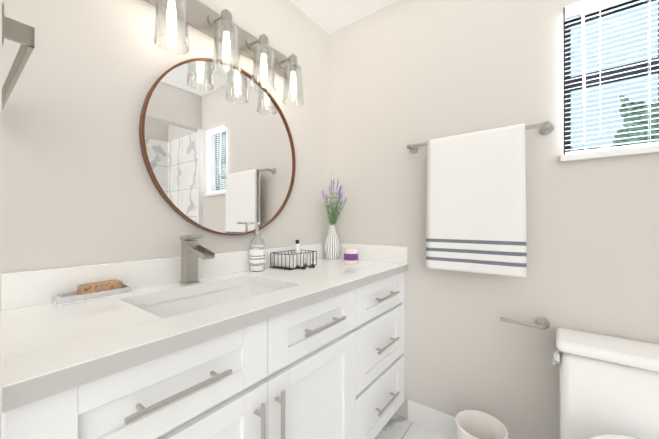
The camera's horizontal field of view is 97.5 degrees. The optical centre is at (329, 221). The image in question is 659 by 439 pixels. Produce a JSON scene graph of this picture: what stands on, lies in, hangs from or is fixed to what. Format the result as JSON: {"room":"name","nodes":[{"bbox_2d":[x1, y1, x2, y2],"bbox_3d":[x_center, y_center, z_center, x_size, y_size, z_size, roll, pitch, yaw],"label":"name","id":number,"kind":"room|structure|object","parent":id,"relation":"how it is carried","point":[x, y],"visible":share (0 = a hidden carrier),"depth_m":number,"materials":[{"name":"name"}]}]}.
{"room":"bathroom","nodes":[
{"label":"bathroom","id":0,"kind":"room"},
{"bbox_2d":[0,0,1,438],"bbox_3d":[0.002,-0.082,-0.028,2.460,2.450,0.140,0,0,37],"label":"wall","id":1,"kind":"structure","parent":0,"point":[0,191],"depth_m":0.41,"materials":[{"name":"white paint"}]},
{"bbox_2d":[2,3,34,109],"bbox_3d":[-0.689,-0.302,0.605,0.515,0.056,0.038,0,0,37],"label":"towel holder","id":2,"kind":"object","parent":1,"relation":"attached to","point":[23,34],"visible":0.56,"depth_m":0.47,"materials":[{"name":"silver metal"}]},
{"bbox_2d":[2,0,328,272],"bbox_3d":[-0.858,-0.081,1.000,0.150,2.450,2.950,0,0,37],"label":"wall","id":3,"kind":"structure","parent":0,"point":[79,188],"depth_m":1.00,"materials":[{"name":"white paint"}]},
{"bbox_2d":[139,58,295,234],"bbox_3d":[-0.453,-0.337,1.387,0.027,0.808,0.808,0,0,37],"label":"mirror","id":4,"kind":"object","parent":3,"relation":"attached to","point":[218,153],"visible":0.92,"depth_m":1.30,"materials":[{"name":"brown wood"}]},
{"bbox_2d":[145,0,303,106],"bbox_3d":[-0.410,-0.789,1.318,0.181,0.303,0.864,0,0,37],"label":"sconce","id":5,"kind":"object","parent":3,"relation":"attached to","point":[225,31],"visible":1,"depth_m":1.26,"materials":[{"name":"clear glass"}]},
{"bbox_2d":[290,0,398,33],"bbox_3d":[0.185,-1.347,0.217,2.760,0.080,2.950,0,0,37],"label":"ceiling","id":6,"kind":"structure","parent":0,"point":[329,16],"depth_m":1.79,"materials":[{"name":"white paint"}]},
{"bbox_2d":[374,414,448,438],"bbox_3d":[0.185,1.183,0.214,2.760,0.080,2.950,0,0,37],"label":"floor","id":7,"kind":"structure","parent":0,"point":[397,427],"depth_m":1.57,"materials":[{"name":"tile"}]},
{"bbox_2d":[1,243,407,438],"bbox_3d":[-0.234,0.644,1.212,0.586,1.000,1.556,0,0,37],"label":"bathroom vanity","id":8,"kind":"object","parent":7,"relation":"on","point":[230,345],"visible":0.98,"depth_m":0.83,"materials":[{"name":"white wood"}]},
{"bbox_2d":[54,280,130,305],"bbox_3d":[-0.748,0.221,0.921,0.068,0.046,0.180,0,0,37],"label":"soap dish","id":9,"kind":"object","parent":8,"relation":"on","point":[97,290],"visible":1,"depth_m":0.90,"materials":[{"name":"white plastic"}]},
{"bbox_2d":[179,234,214,284],"bbox_3d":[-0.510,0.147,1.113,0.172,0.194,0.054,0,0,37],"label":"faucet","id":10,"kind":"object","parent":8,"relation":"on","point":[192,251],"visible":1,"depth_m":1.13,"materials":[{"name":"silver metal"}]},
{"bbox_2d":[248,222,264,271],"bbox_3d":[-0.364,0.123,1.429,0.076,0.242,0.090,0,0,37],"label":"soap dispenser","id":11,"kind":"object","parent":8,"relation":"on","point":[256,257],"visible":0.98,"depth_m":1.41,"materials":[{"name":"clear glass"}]},
{"bbox_2d":[270,240,316,269],"bbox_3d":[-0.174,0.175,1.556,0.188,0.140,0.214,0,0,37],"label":"wire basket","id":12,"kind":"object","parent":8,"relation":"on","point":[298,259],"visible":1,"depth_m":1.52,"materials":[{"name":"black"}]},
{"bbox_2d":[322,179,346,259],"bbox_3d":[0.034,-0.018,1.869,0.160,0.525,0.187,0,0,37],"label":"vase","id":13,"kind":"object","parent":8,"relation":"on","point":[332,247],"visible":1,"depth_m":1.85,"materials":[{"name":"white ceramic"}]},
{"bbox_2d":[344,248,357,263],"bbox_3d":[0.125,0.202,1.683,0.085,0.086,0.085,0,0,37],"label":"candle","id":14,"kind":"object","parent":8,"relation":"on","point":[350,255],"visible":1,"depth_m":1.65,"materials":[{"name":"white wax"}]},
{"bbox_2d":[455,410,507,438],"bbox_3d":[0.646,1.006,1.235,0.198,0.276,0.198,0,0,37],"label":"trash bin","id":15,"kind":"object","parent":7,"relation":"on","point":[473,424],"visible":1,"depth_m":1.30,"materials":[{"name":"white plastic"}]},
{"bbox_2d":[552,328,658,438],"bbox_3d":[0.940,0.799,0.820,0.484,0.690,0.759,0,0,37],"label":"toilet","id":16,"kind":"object","parent":7,"relation":"on","point":[608,387],"visible":1,"depth_m":1.04,"materials":[{"name":"white ceramic"}]},
{"bbox_2d":[329,0,658,438],"bbox_3d":[1.027,-0.080,1.335,2.460,2.450,0.150,0,0,37],"label":"wall","id":17,"kind":"structure","parent":0,"point":[403,74],"depth_m":1.42,"materials":[{"name":"white paint"}]},
{"bbox_2d":[408,399,510,438],"bbox_3d":[0.894,1.085,1.330,1.108,0.120,0.014,0,0,37],"label":"baseboard","id":18,"kind":"structure","parent":17,"relation":"attached to","point":[434,420],"depth_m":1.57,"materials":[{"name":"white wood"}]},
{"bbox_2d":[406,121,553,153],"bbox_3d":[0.697,-0.412,1.432,0.659,0.052,0.088,0,0,37],"label":"towel rail","id":19,"kind":"object","parent":17,"relation":"attached to","point":[546,127],"visible":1,"depth_m":1.27,"materials":[{"name":"grey metal"}]},
{"bbox_2d":[426,123,526,277],"bbox_3d":[0.692,-0.093,1.399,0.434,0.676,0.048,0,0,37],"label":"hanging towel","id":20,"kind":"object","parent":19,"relation":"hanging from","point":[476,205],"visible":1,"depth_m":1.37,"materials":[{"name":"white fabric"}]},
{"bbox_2d":[500,317,549,329],"bbox_3d":[0.879,0.455,1.302,0.182,0.052,0.078,0,0,37],"label":"toilet paper holder","id":21,"kind":"object","parent":17,"relation":"attached to","point":[542,323],"visible":1,"depth_m":1.28,"materials":[{"name":"grey metal"}]},
{"bbox_2d":[560,144,658,161],"bbox_3d":[1.164,-0.272,1.177,0.354,0.028,0.107,0,0,37],"label":"window sill","id":22,"kind":"structure","parent":17,"relation":"attached to","point":[640,150],"depth_m":1.15,"materials":[{"name":"white wood"}]},
{"bbox_2d":[563,0,658,154],"bbox_3d":[1.206,-0.605,1.232,0.330,0.640,0.050,0,0,37],"label":"window","id":23,"kind":"structure","parent":17,"relation":"in","point":[598,75],"depth_m":1.24,"materials":[{"name":"grey"}]},
{"bbox_2d":[564,0,658,154],"bbox_3d":[1.157,-0.607,1.168,0.322,0.634,0.091,0,0,37],"label":"window blinds","id":24,"kind":"object","parent":23,"relation":"attached to","point":[582,8],"visible":0.94,"depth_m":1.19,"materials":[{"name":"white plastic"}]},
{"label":"outside","id":25,"kind":"structure","parent":0,"visible":0},
{"bbox_2d":[571,0,657,150],"bbox_3d":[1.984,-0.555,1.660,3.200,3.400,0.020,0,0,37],"label":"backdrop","id":26,"kind":"structure","parent":25,"point":[634,108],"depth_m":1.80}
]}

